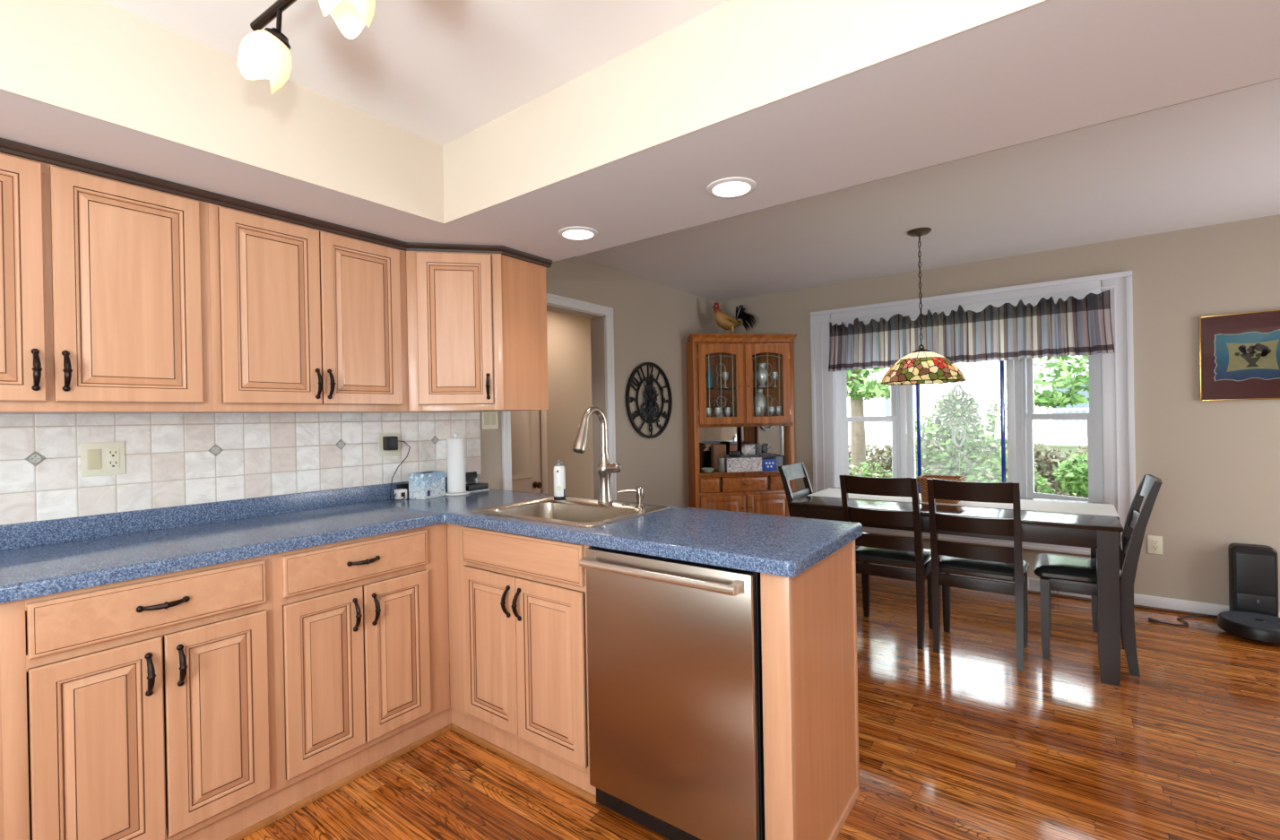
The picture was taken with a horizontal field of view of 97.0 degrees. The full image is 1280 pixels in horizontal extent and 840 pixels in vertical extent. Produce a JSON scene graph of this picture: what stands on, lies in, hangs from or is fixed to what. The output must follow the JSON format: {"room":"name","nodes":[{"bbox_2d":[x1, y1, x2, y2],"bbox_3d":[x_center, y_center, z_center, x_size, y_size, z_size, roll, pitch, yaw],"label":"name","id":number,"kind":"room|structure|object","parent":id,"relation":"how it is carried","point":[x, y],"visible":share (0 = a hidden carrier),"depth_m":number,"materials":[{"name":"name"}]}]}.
{"room":"kitchen","nodes":[
{"label":"kitchen","id":0,"kind":"room"},
{"bbox_2d":[0,257,720,632],"bbox_3d":[-1.524,0.059,2.503,0.134,2.500,7.792,-1,0,37],"label":"wall","id":1,"kind":"structure","parent":0,"point":[172,459],"depth_m":2.53,"materials":[{"name":"tile"}]},
{"bbox_2d":[80,441,125,476],"bbox_3d":[-1.850,0.134,1.953,0.009,0.115,0.112,-1,0,37],"label":"wall switch plate","id":2,"kind":"object","parent":1,"relation":"attached to","point":[97,458],"visible":1,"depth_m":1.95,"materials":[{"name":"beige plastic"}]},
{"bbox_2d":[87,449,101,469],"bbox_3d":[-1.863,0.134,1.932,0.004,0.068,0.033,-1,0,37],"label":"rocker switch","id":3,"kind":"object","parent":2,"relation":"attached to","point":[94,455],"depth_m":1.93,"materials":[{"name":"beige plastic"}]},
{"bbox_2d":[106,448,119,468],"bbox_3d":[-1.835,0.134,1.971,0.002,0.068,0.033,-1,0,37],"label":"outlet","id":4,"kind":"object","parent":2,"relation":"attached to","point":[112,454],"depth_m":1.97,"materials":[{"name":"beige plastic"}]},
{"bbox_2d":[0,152,212,414],"bbox_3d":[-1.812,-0.395,1.706,0.381,0.746,0.781,-1,0,37],"label":"upper cabinet","id":5,"kind":"object","parent":1,"relation":"attached to","point":[105,307],"visible":0.98,"depth_m":1.70,"materials":[{"name":"brown wood"}]},
{"bbox_2d":[190,202,408,413],"bbox_3d":[-1.361,-0.405,2.311,0.381,0.746,0.728,-1,0,37],"label":"upper cabinet","id":6,"kind":"object","parent":1,"relation":"attached to","point":[304,319],"visible":0.96,"depth_m":2.16,"materials":[{"name":"brown wood"}]},
{"bbox_2d":[378,432,400,457],"bbox_3d":[-1.231,0.120,2.785,0.009,0.115,0.112,-1,0,37],"label":"wall outlet","id":7,"kind":"object","parent":1,"relation":"attached to","point":[382,453],"visible":0.64,"depth_m":2.78,"materials":[{"name":"beige plastic"}]},
{"bbox_2d":[382,436,410,501],"bbox_3d":[-1.175,0.232,2.773,0.095,0.306,0.131,-1,0,37],"label":"power adapter","id":8,"kind":"object","parent":7,"relation":"attached to","point":[389,443],"visible":1,"depth_m":2.75,"materials":[{"name":"black plastic"}]},
{"bbox_2d":[393,250,548,412],"bbox_3d":[-0.876,-0.415,2.772,0.606,0.746,0.591,-1,0,37],"label":"upper cabinet","id":9,"kind":"object","parent":1,"relation":"attached to","point":[477,337],"visible":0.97,"depth_m":2.56,"materials":[{"name":"brown wood"}]},
{"bbox_2d":[0,138,552,268],"bbox_3d":[-1.481,-0.760,1.865,0.278,0.032,2.835,-1,0,43],"label":"crown molding","id":10,"kind":"structure","parent":9,"relation":"attached to","point":[6,146],"depth_m":1.98,"materials":[{"name":"brown wood"}]},
{"bbox_2d":[481,411,498,429],"bbox_3d":[-0.870,-0.006,3.286,0.009,0.115,0.115,-1,0,37],"label":"light switch","id":11,"kind":"object","parent":1,"relation":"attached to","point":[488,419],"visible":0.86,"depth_m":3.28,"materials":[{"name":"beige plastic"}]},
{"bbox_2d":[501,293,616,500],"bbox_3d":[-0.499,0.233,3.772,0.022,2.107,1.047,-1,0,37],"label":"trim","id":12,"kind":"structure","parent":1,"relation":"attached to","point":[551,298],"depth_m":4.13,"materials":[{"name":"white paint"}]},
{"bbox_2d":[510,302,606,499],"bbox_3d":[-0.561,0.264,3.810,0.131,2.046,0.912,-1,0,37],"label":"trim","id":13,"kind":"structure","parent":1,"relation":"attached to","point":[598,346],"depth_m":4.16,"materials":[{"name":"beige"}]},
{"bbox_2d":[625,362,672,438],"bbox_3d":[0.083,-0.159,4.543,0.024,0.610,0.610,-1,0,37],"label":"wall clock","id":14,"kind":"object","parent":1,"relation":"attached to","point":[650,409],"visible":1,"depth_m":4.53,"materials":[{"name":"black metal"}]},
{"bbox_2d":[102,0,728,146],"bbox_3d":[-0.230,-1.158,-0.239,3.922,0.100,3.372,-1,0,37],"label":"ceiling","id":15,"kind":"structure","parent":0,"point":[438,72],"depth_m":1.66,"materials":[{"name":"white paint"}]},
{"bbox_2d":[236,0,296,94],"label":"track light","id":16,"kind":"object","parent":15,"relation":"attached to","point":[264,53],"depth_m":1.37,"materials":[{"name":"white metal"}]},
{"bbox_2d":[236,9,291,94],"bbox_3d":[-0.922,-0.906,1.393,0.146,0.177,0.114,-1,0,37],"label":"shade","id":17,"kind":"object","parent":16,"relation":"attached to","point":[265,54],"depth_m":1.37,"materials":[{"name":"white glass"}]},
{"bbox_2d":[318,0,375,39],"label":"track light","id":18,"kind":"object","parent":15,"relation":"attached to","point":[350,16],"depth_m":1.23,"materials":[{"name":"white glass"}]},
{"bbox_2d":[318,0,375,39],"bbox_3d":[-0.618,-0.916,1.195,0.110,0.170,0.110,-1,0,37],"label":"shade","id":19,"kind":"object","parent":18,"relation":"attached to","point":[350,16],"depth_m":1.23,"materials":[{"name":"white glass"}]},
{"bbox_2d":[0,0,1049,224],"bbox_3d":[-0.225,-0.952,-0.238,3.924,0.312,3.373,-1,0,37],"label":"ceiling tray side","id":20,"kind":"structure","parent":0,"point":[99,59],"depth_m":1.61,"materials":[{"name":"beige paint"}]},
{"bbox_2d":[546,310,593,498],"bbox_3d":[-0.948,0.042,4.946,0.100,2.500,4.400,-1,0,37],"label":"wall","id":21,"kind":"structure","parent":0,"point":[569,359],"depth_m":5.26,"materials":[{"name":"beige paint"}]},
{"bbox_2d":[510,410,542,492],"bbox_3d":[-1.108,0.276,4.559,0.101,2.020,0.862,-1,0,37],"label":"door","id":22,"kind":"structure","parent":21,"relation":"in","point":[524,424],"depth_m":4.78,"materials":[{"name":"beige paint"}]},
{"bbox_2d":[539,409,547,493],"bbox_3d":[-1.131,0.246,4.576,0.046,2.100,1.002,-1,0,37],"label":"trim","id":23,"kind":"structure","parent":21,"relation":"attached to","point":[542,413],"depth_m":4.93,"materials":[{"name":"beige paint"}]},
{"bbox_2d":[0,0,1279,262],"bbox_3d":[-0.295,-1.001,-0.265,5.200,0.412,4.846,-1,0,37],"label":"ceiling","id":24,"kind":"structure","parent":0,"point":[1051,67],"depth_m":1.56,"materials":[{"name":"white paint"}]},
{"bbox_2d":[557,225,597,240],"bbox_3d":[-0.266,-0.797,2.428,0.172,0.008,0.172,-1,0,37],"label":"recessed light","id":25,"kind":"object","parent":24,"relation":"in","point":[576,232],"visible":1,"depth_m":2.42,"materials":[{"name":"white plastic"}]},
{"bbox_2d":[706,176,756,198],"bbox_3d":[0.319,-0.807,1.975,0.172,0.008,0.172,-1,0,37],"label":"recessed light","id":26,"kind":"object","parent":24,"relation":"in","point":[733,186],"visible":1,"depth_m":1.96,"materials":[{"name":"white plastic"}]},
{"bbox_2d":[241,572,1279,839],"bbox_3d":[-0.206,1.336,1.542,7.520,0.100,7.792,-1,0,37],"label":"floor","id":27,"kind":"structure","parent":0,"point":[959,741],"depth_m":2.13,"materials":[{"name":"brown wood"}]},
{"bbox_2d":[0,665,4,839],"bbox_3d":[-1.921,0.882,1.280,0.644,0.874,0.595,-1,0,37],"label":"base cabinet","id":28,"kind":"object","parent":27,"relation":"on","point":[2,834],"visible":1,"depth_m":1.36,"materials":[{"name":"brown wood"}]},
{"bbox_2d":[0,553,276,839],"bbox_3d":[-1.568,0.874,1.754,0.644,0.874,0.587,-1,0,37],"label":"base cabinet","id":29,"kind":"object","parent":27,"relation":"on","point":[143,708],"visible":0.97,"depth_m":1.56,"materials":[{"name":"brown wood"}]},
{"bbox_2d":[272,522,451,820],"bbox_3d":[-1.194,0.866,2.257,0.644,0.874,0.668,-1,0,37],"label":"base cabinet","id":30,"kind":"object","parent":27,"relation":"on","point":[361,635],"visible":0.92,"depth_m":2.03,"materials":[{"name":"brown wood"}]},
{"bbox_2d":[446,522,598,804],"bbox_3d":[-0.335,0.850,2.325,0.812,0.874,0.624,-1,0,37],"label":"base cabinet","id":31,"kind":"object","parent":27,"relation":"on","point":[517,612],"visible":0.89,"depth_m":2.06,"materials":[{"name":"brown wood"}]},
{"bbox_2d":[0,474,862,603],"bbox_3d":[-0.846,0.364,1.548,2.114,0.117,2.561,-1,0,37],"label":"countertop","id":32,"kind":"structure","parent":31,"relation":"on","point":[53,556],"depth_m":1.88,"materials":[{"name":"blue laminate"}]},
{"bbox_2d":[393,488,406,500],"bbox_3d":[-1.161,0.361,2.738,0.070,0.050,0.070,-1,0,37],"label":"charger","id":33,"kind":"object","parent":32,"relation":"on","point":[400,494],"visible":1,"depth_m":2.73,"materials":[{"name":"white plastic"}]},
{"bbox_2d":[396,483,408,497],"bbox_3d":[-1.159,0.351,2.837,0.028,0.070,0.115,-1,0,37],"label":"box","id":34,"kind":"object","parent":32,"relation":"on","point":[402,485],"visible":0.26,"depth_m":2.81,"materials":[{"name":"black plastic"}]},
{"bbox_2d":[408,470,445,499],"bbox_3d":[-1.059,0.322,2.821,0.102,0.125,0.144,-1,0,23],"label":"tissue box","id":35,"kind":"object","parent":32,"relation":"on","point":[430,484],"visible":1,"depth_m":2.77,"materials":[{"name":"blue cardboard"}]},
{"bbox_2d":[445,432,469,495],"bbox_3d":[-0.949,0.224,2.921,0.134,0.317,0.134,-1,0,37],"label":"paper towel holder","id":36,"kind":"object","parent":32,"relation":"on","point":[455,447],"visible":0.98,"depth_m":2.88,"materials":[{"name":"white paper"}]},
{"bbox_2d":[465,471,489,492],"bbox_3d":[-0.904,0.332,3.064,0.110,0.098,0.135,-1,0,37],"label":"dock","id":37,"kind":"object","parent":32,"relation":"on","point":[471,483],"visible":0.63,"depth_m":3.06,"materials":[{"name":"black plastic"}]},
{"bbox_2d":[469,496,669,527],"bbox_3d":[-0.289,0.458,2.346,0.674,0.194,0.508,-1,0,37],"label":"sink","id":38,"kind":"object","parent":32,"relation":"in","point":[569,511],"visible":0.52,"depth_m":2.46,"materials":[{"name":"silver metal"}]},
{"bbox_2d":[553,459,565,499],"bbox_3d":[-0.377,0.278,2.651,0.057,0.180,0.056,-1,0,37],"label":"soap bottle","id":39,"kind":"object","parent":38,"relation":"on","point":[558,471],"visible":1,"depth_m":2.63,"materials":[{"name":"white plastic"}]},
{"bbox_2d":[617,486,644,507],"bbox_3d":[-0.037,0.321,2.358,0.112,0.085,0.039,-1,0,-3],"label":"soap dispenser","id":40,"kind":"object","parent":38,"relation":"on","point":[638,490],"visible":1,"depth_m":2.35,"materials":[{"name":"silver metal"}]},
{"bbox_2d":[572,406,621,503],"bbox_3d":[-0.182,0.152,2.418,0.122,0.427,0.223,-1,0,37],"label":"faucet","id":41,"kind":"object","parent":32,"relation":"on","point":[605,468],"visible":1,"depth_m":2.47,"materials":[{"name":"silver metal"}]},
{"bbox_2d":[579,545,765,839],"bbox_3d":[0.222,0.843,1.882,0.594,0.868,0.640,-1,0,37],"label":"dishwasher","id":42,"kind":"object","parent":27,"relation":"on","point":[674,646],"visible":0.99,"depth_m":1.64,"materials":[{"name":"silver metal"}]},
{"bbox_2d":[685,333,796,516],"bbox_3d":[0.885,0.256,4.968,0.814,2.002,0.731,-1,0,37],"label":"hutch","id":43,"kind":"object","parent":27,"relation":"on","point":[739,355],"visible":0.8,"depth_m":4.96,"materials":[{"name":"brown wood"}]},
{"bbox_2d":[700,467,715,472],"bbox_3d":[0.598,0.441,4.978,0.124,0.036,0.124,-1,0,37],"label":"glass dish","id":44,"kind":"object","parent":43,"relation":"in","point":[705,470],"visible":1,"depth_m":4.94,"materials":[{"name":"grey"}]},
{"bbox_2d":[705,365,713,388],"bbox_3d":[0.610,-0.379,4.995,0.076,0.200,0.076,-1,0,37],"label":"vase","id":45,"kind":"object","parent":43,"relation":"on","point":[709,376],"visible":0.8,"depth_m":4.97,"materials":[{"name":"blue glass"}]},
{"bbox_2d":[714,407,721,416],"bbox_3d":[0.689,-0.039,4.987,0.060,0.140,0.060,-1,0,37],"label":"goblet","id":46,"kind":"object","parent":43,"relation":"in","point":[718,410],"visible":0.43,"depth_m":4.96,"materials":[{"name":"white"}]},
{"bbox_2d":[710,443,726,470],"bbox_3d":[0.719,0.338,5.173,0.120,0.236,0.100,-1,0,-8],"label":"paper bag","id":47,"kind":"object","parent":43,"relation":"in","point":[717,450],"visible":0.62,"depth_m":5.12,"materials":[{"name":"brown paper"}]},
{"bbox_2d":[709,390,729,416],"bbox_3d":[0.719,-0.117,5.125,0.181,0.294,0.162,-1,0,37],"label":"flower arrangement","id":48,"kind":"object","parent":43,"relation":"in","point":[714,402],"visible":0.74,"depth_m":5.09,"materials":[{"name":"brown plant"}]},
{"bbox_2d":[717,457,725,472],"bbox_3d":[0.715,0.393,4.970,0.064,0.128,0.064,-1,0,37],"label":"metal canister","id":49,"kind":"object","parent":43,"relation":"in","point":[721,460],"visible":1,"depth_m":4.95,"materials":[{"name":"grey metal"}]},
{"bbox_2d":[722,371,728,388],"bbox_3d":[0.759,-0.352,5.017,0.060,0.140,0.060,-1,0,37],"label":"goblet","id":50,"kind":"object","parent":43,"relation":"on","point":[725,375],"visible":0.88,"depth_m":5.00,"materials":[{"name":"white"}]},
{"bbox_2d":[724,406,731,416],"bbox_3d":[0.778,-0.041,5.000,0.060,0.140,0.060,-1,0,37],"label":"goblet","id":51,"kind":"object","parent":43,"relation":"in","point":[727,410],"visible":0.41,"depth_m":4.98,"materials":[{"name":"white"}]},
{"bbox_2d":[711,301,755,334],"bbox_3d":[0.843,-0.907,5.101,0.404,0.324,0.144,-1,0,-8],"label":"rooster figurine","id":52,"kind":"object","parent":43,"relation":"on","point":[723,321],"visible":0.97,"depth_m":5.07,"materials":[{"name":"brown"}]},
{"bbox_2d":[699,425,786,470],"bbox_3d":[0.888,0.257,5.061,0.656,0.390,0.528,-1,0,37],"label":"mirror","id":53,"kind":"object","parent":43,"relation":"attached to","point":[769,442],"depth_m":5.22,"materials":[{"name":"white mirror"}]},
{"bbox_2d":[706,387,778,389],"bbox_3d":[0.883,-0.281,5.141,0.819,0.006,0.330,-1,0,-8],"label":"glass shelf","id":54,"kind":"object","parent":43,"relation":"attached to","point":[730,388],"depth_m":5.05,"materials":[{"name":"white"}]},
{"bbox_2d":[724,454,761,472],"bbox_3d":[0.908,0.383,5.045,0.320,0.142,0.157,-1,0,-8],"label":"fabric bin","id":55,"kind":"object","parent":43,"relation":"on","point":[748,462],"visible":0.94,"depth_m":4.97,"materials":[{"name":"grey fabric"}]},
{"bbox_2d":[728,449,740,457],"bbox_3d":[0.841,0.301,5.044,0.095,0.055,0.070,-1,0,-8],"label":"pouch","id":56,"kind":"object","parent":55,"relation":"on","point":[732,454],"visible":1,"depth_m":5.01,"materials":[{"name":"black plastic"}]},
{"bbox_2d":[741,445,751,455],"bbox_3d":[0.952,0.271,5.065,0.083,0.093,0.095,-1,0,-27],"label":"crumpled tissue","id":57,"kind":"object","parent":55,"relation":"in","point":[745,450],"visible":1,"depth_m":5.04,"materials":[{"name":"white paper"}]},
{"bbox_2d":[742,444,754,454],"bbox_3d":[0.999,0.338,5.199,0.100,0.226,0.070,-1,0,-8],"label":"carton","id":58,"kind":"object","parent":43,"relation":"in","point":[752,446],"visible":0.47,"depth_m":5.17,"materials":[{"name":"white cardboard"}]},
{"bbox_2d":[754,406,761,415],"bbox_3d":[1.051,-0.046,5.030,0.060,0.140,0.060,-1,0,37],"label":"goblet","id":59,"kind":"object","parent":43,"relation":"in","point":[758,410],"visible":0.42,"depth_m":5.01,"materials":[{"name":"white"}]},
{"bbox_2d":[753,389,767,415],"bbox_3d":[1.097,-0.128,5.157,0.120,0.300,0.120,-1,0,37],"label":"decanter","id":60,"kind":"object","parent":43,"relation":"in","point":[759,394],"visible":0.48,"depth_m":5.12,"materials":[{"name":"white"}]},
{"bbox_2d":[755,363,767,387],"bbox_3d":[1.100,-0.399,5.098,0.110,0.220,0.110,-1,0,37],"label":"crystal vase","id":61,"kind":"object","parent":43,"relation":"on","point":[760,374],"visible":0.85,"depth_m":5.07,"materials":[{"name":"white"}]},
{"bbox_2d":[761,458,776,470],"bbox_3d":[1.142,0.397,5.014,0.122,0.104,0.037,-1,0,-8],"label":"box","id":62,"kind":"object","parent":43,"relation":"in","point":[767,464],"visible":1,"depth_m":5.00,"materials":[{"name":"blue cardboard"}]},
{"bbox_2d":[771,371,778,387],"bbox_3d":[1.214,-0.361,5.084,0.060,0.140,0.060,-1,0,37],"label":"goblet","id":63,"kind":"object","parent":43,"relation":"on","point":[774,375],"visible":1,"depth_m":5.06,"materials":[{"name":"white"}]},
{"bbox_2d":[773,456,783,470],"bbox_3d":[1.238,0.386,5.062,0.067,0.122,0.050,-1,0,-8],"label":"tub","id":64,"kind":"object","parent":43,"relation":"in","point":[779,459],"visible":0.64,"depth_m":5.04,"materials":[{"name":"grey plastic"}]},
{"bbox_2d":[775,406,782,415],"bbox_3d":[1.243,-0.050,5.068,0.060,0.140,0.060,-1,0,37],"label":"goblet","id":65,"kind":"object","parent":43,"relation":"in","point":[778,410],"visible":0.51,"depth_m":5.04,"materials":[{"name":"white"}]},
{"bbox_2d":[760,539,859,839],"bbox_3d":[0.534,0.834,1.717,0.086,0.874,0.570,-1,0,37],"label":"peninsula end panel","id":66,"kind":"object","parent":27,"relation":"on","point":[808,618],"visible":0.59,"depth_m":1.58,"materials":[{"name":"brown wood"}]},
{"bbox_2d":[778,462,869,588],"bbox_3d":[1.270,0.782,3.899,0.520,0.942,0.440,-1,0,37],"label":"dining chair","id":67,"kind":"object","parent":27,"relation":"on","point":[791,471],"visible":0.16,"depth_m":4.01,"materials":[{"name":"brown wood"}]},
{"bbox_2d":[838,475,933,649],"bbox_3d":[1.459,0.779,3.322,0.440,0.942,0.520,-1,0,37],"label":"dining chair","id":68,"kind":"object","parent":27,"relation":"on","point":[909,552],"visible":0.75,"depth_m":3.17,"materials":[{"name":"brown wood"}]},
{"bbox_2d":[788,486,1123,686],"bbox_3d":[1.843,0.870,3.425,1.600,0.745,0.870,-1,0,37],"label":"dining table","id":69,"kind":"object","parent":27,"relation":"on","point":[1100,533],"visible":0.62,"depth_m":2.77,"materials":[{"name":"brown wood"}]},
{"bbox_2d":[807,487,841,498],"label":"table runner","id":70,"kind":"object","parent":69,"relation":"on","point":[829,492],"depth_m":3.88,"materials":[{"name":"white fabric"}]},
{"bbox_2d":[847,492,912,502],"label":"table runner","id":71,"kind":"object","parent":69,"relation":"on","point":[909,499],"depth_m":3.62,"materials":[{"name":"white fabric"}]},
{"bbox_2d":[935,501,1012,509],"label":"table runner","id":72,"kind":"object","parent":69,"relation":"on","point":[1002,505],"depth_m":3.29,"materials":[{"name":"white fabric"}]},
{"bbox_2d":[916,474,964,503],"bbox_3d":[1.831,0.419,3.445,0.239,0.150,0.195,-1,0,37],"label":"wicker basket","id":73,"kind":"object","parent":72,"relation":"on","point":[921,480],"visible":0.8,"depth_m":3.42,"materials":[{"name":"brown wicker"}]},
{"bbox_2d":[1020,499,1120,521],"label":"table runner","id":74,"kind":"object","parent":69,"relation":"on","point":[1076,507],"depth_m":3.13,"materials":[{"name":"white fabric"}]},
{"bbox_2d":[926,478,1029,670],"bbox_3d":[1.821,0.773,3.046,0.440,0.942,0.520,-1,0,37],"label":"dining chair","id":75,"kind":"object","parent":27,"relation":"on","point":[947,557],"visible":1,"depth_m":2.92,"materials":[{"name":"brown wood"}]},
{"bbox_2d":[1033,474,1162,676],"bbox_3d":[2.387,0.762,2.968,0.520,0.942,0.440,-1,0,37],"label":"dining chair","id":76,"kind":"object","parent":27,"relation":"on","point":[1056,572],"visible":0.87,"depth_m":2.87,"materials":[{"name":"brown wood"}]},
{"bbox_2d":[1148,543,1279,625],"bbox_3d":[3.400,0.978,3.354,0.611,0.472,0.291,-1,0,37],"label":"dock","id":77,"kind":"object","parent":27,"relation":"on","point":[1253,568],"visible":0.79,"depth_m":3.30,"materials":[{"name":"black plastic"}]},
{"bbox_2d":[1217,611,1279,644],"bbox_3d":[3.460,1.153,3.154,0.344,0.082,0.344,-1,0,37],"label":"robot vacuum","id":78,"kind":"object","parent":77,"relation":"on","point":[1251,626],"visible":1,"depth_m":3.12,"materials":[{"name":"black plastic"}]},
{"bbox_2d":[553,77,1279,262],"bbox_3d":[1.153,-0.985,1.680,5.200,0.316,0.005,-1,0,37],"label":"wall","id":79,"kind":"structure","parent":0,"point":[1277,78],"depth_m":1.74,"materials":[{"name":"beige paint"}]},
{"bbox_2d":[575,78,1279,302],"bbox_3d":[2.022,-1.212,2.852,5.200,0.100,2.966,-1,0,37],"label":"ceiling","id":80,"kind":"structure","parent":0,"point":[1213,160],"depth_m":3.11,"materials":[{"name":"white paint"}]},
{"bbox_2d":[880,227,966,385],"bbox_3d":[1.719,-0.692,3.468,0.470,0.930,0.470,-1,0,-28],"label":"pendant lamp","id":81,"kind":"object","parent":80,"relation":"hanging from","point":[921,366],"visible":1,"depth_m":3.35,"materials":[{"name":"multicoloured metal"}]},
{"bbox_2d":[717,214,1279,612],"bbox_3d":[2.938,-0.030,4.154,5.320,2.500,0.429,-1,0,37],"label":"wall","id":82,"kind":"structure","parent":0,"point":[1216,462],"depth_m":3.56,"materials":[{"name":"beige paint"}]},
{"bbox_2d":[836,370,907,487],"bbox_3d":[1.994,-0.059,4.918,0.577,1.470,0.090,-1,0,7],"label":"window","id":83,"kind":"structure","parent":82,"relation":"in","point":[897,418],"depth_m":4.90,"materials":[{"name":"white plastic"}]},
{"bbox_2d":[905,359,1016,492],"bbox_3d":[2.613,-0.070,4.644,0.775,1.470,0.090,-1,0,37],"label":"window","id":84,"kind":"structure","parent":82,"relation":"in","point":[1010,381],"depth_m":4.62,"materials":[{"name":"white plastic"}]},
{"bbox_2d":[828,289,1115,371],"bbox_3d":[2.335,-0.634,4.234,1.861,0.428,0.084,-1,0,37],"label":"window valance","id":85,"kind":"object","parent":82,"relation":"attached to","point":[1071,326],"visible":0.95,"depth_m":4.10,"materials":[{"name":"multicoloured fabric"}]},
{"bbox_2d":[810,270,1135,554],"bbox_3d":[2.355,-0.015,4.302,2.120,1.872,0.036,-1,0,37],"label":"trim","id":86,"kind":"structure","parent":82,"relation":"attached to","point":[1117,367],"depth_m":3.94,"materials":[{"name":"white paint"}]},
{"bbox_2d":[1027,577,1056,593],"bbox_3d":[2.822,1.169,3.980,0.170,0.101,0.022,-1,0,37],"label":"air vent","id":87,"kind":"object","parent":82,"relation":"in","point":[1033,580],"visible":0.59,"depth_m":4.00,"materials":[{"name":"white metal"}]},
{"bbox_2d":[1013,353,1103,501],"bbox_3d":[3.056,-0.077,4.127,0.090,1.470,0.586,-1,0,-24],"label":"window","id":88,"kind":"structure","parent":82,"relation":"in","point":[1024,415],"depth_m":4.28,"materials":[{"name":"white plastic"}]},
{"bbox_2d":[925,576,1217,618],"bbox_3d":[2.982,1.211,3.846,4.886,0.018,0.021,-1,0,37],"label":"trim","id":89,"kind":"structure","parent":82,"relation":"attached to","point":[1028,591],"depth_m":3.64,"materials":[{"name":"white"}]},
{"bbox_2d":[869,562,1279,617],"bbox_3d":[2.877,1.180,3.945,5.200,0.085,0.015,-1,0,37],"label":"baseboard","id":90,"kind":"structure","parent":82,"relation":"attached to","point":[1184,605],"depth_m":3.57,"materials":[{"name":"white paint"}]},
{"bbox_2d":[1147,535,1162,553],"bbox_3d":[3.301,0.800,3.627,0.072,0.115,0.008,-1,0,37],"label":"wall outlet","id":91,"kind":"object","parent":82,"relation":"attached to","point":[1154,543],"visible":1,"depth_m":3.62,"materials":[{"name":"beige plastic"}]},
{"bbox_2d":[1198,309,1279,400],"bbox_3d":[3.629,-0.379,3.356,0.448,0.520,0.020,-1,0,37],"label":"framed picture","id":92,"kind":"object","parent":82,"relation":"attached to","point":[1240,352],"visible":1,"depth_m":3.38,"materials":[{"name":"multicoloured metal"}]},
{"bbox_2d":[1244,356,1261,367],"bbox_3d":[3.627,-0.342,3.353,0.070,0.055,0.001,-1,0,37],"label":"vase","id":93,"kind":"object","parent":92,"relation":"on","point":[1249,361],"depth_m":3.35,"materials":[{"name":"grey paint"}]},
{"bbox_2d":[1226,339,1279,371],"bbox_3d":[3.627,-0.379,3.354,0.216,0.176,0.001,-1,0,37],"label":"print","id":94,"kind":"object","parent":92,"relation":"attached to","point":[1241,355],"depth_m":3.35},
{"label":"outside","id":95,"kind":"structure","parent":0,"visible":0},
{"bbox_3d":[17.765,1.446,28.286,60.000,0.120,56.250,-1,0,37],"label":"ground","id":96,"kind":"structure","parent":95,"visible":0},
{"bbox_2d":[848,458,892,477],"bbox_3d":[3.504,1.113,9.693,1.645,1.112,0.888,-1,0,28],"label":"shrub","id":97,"kind":"object","parent":96,"relation":"on","point":[864,471],"visible":0.13,"depth_m":9.42,"materials":[{"name":"green plant"}]},
{"bbox_2d":[846,367,915,475],"bbox_3d":[4.003,-0.643,10.560,2.140,4.761,1.675,-1,0,37],"label":"tree","id":98,"kind":"object","parent":96,"relation":"on","point":[855,382],"visible":0.21,"depth_m":10.45,"materials":[{"name":"green plant"}]},
{"bbox_2d":[906,388,985,482],"bbox_3d":[4.774,0.603,8.987,1.266,2.245,0.786,-1,0,23],"label":"shrub","id":99,"kind":"object","parent":96,"relation":"on","point":[942,454],"visible":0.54,"depth_m":8.81,"materials":[{"name":"green plant"}]},
{"bbox_2d":[847,354,1089,476],"bbox_3d":[10.931,-1.109,16.656,10.600,5.300,7.800,-1,0,37],"label":"sky","id":100,"kind":"structure","parent":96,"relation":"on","point":[982,378],"depth_m":15.31,"materials":[{"name":"white"}]},
{"bbox_2d":[848,440,1088,497],"bbox_3d":[6.570,1.053,11.380,10.503,1.382,1.120,-1,0,37],"label":"hedge","id":101,"kind":"object","parent":96,"relation":"on","point":[1045,470],"visible":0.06,"depth_m":10.49,"materials":[{"name":"green plant"}]},
{"bbox_2d":[973,397,1055,493],"bbox_3d":[5.482,0.666,8.279,1.034,2.046,0.884,-1,0,37],"label":"shrub","id":102,"kind":"object","parent":96,"relation":"on","point":[991,462],"visible":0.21,"depth_m":8.28,"materials":[{"name":"green plant"}]},
{"bbox_2d":[996,354,1089,409],"bbox_3d":[6.971,-0.839,7.755,4.144,5.052,2.013,-1,0,37],"label":"tree","id":103,"kind":"object","parent":96,"relation":"on","point":[1048,398],"visible":0.24,"depth_m":7.88,"materials":[{"name":"green plant"}]},
{"bbox_2d":[1051,452,1088,497],"bbox_3d":[7.443,0.914,9.429,0.968,0.759,0.672,-1,0,37],"label":"shrub","id":104,"kind":"object","parent":96,"relation":"on","point":[1076,473],"visible":0.51,"depth_m":9.45,"materials":[{"name":"green plant"}]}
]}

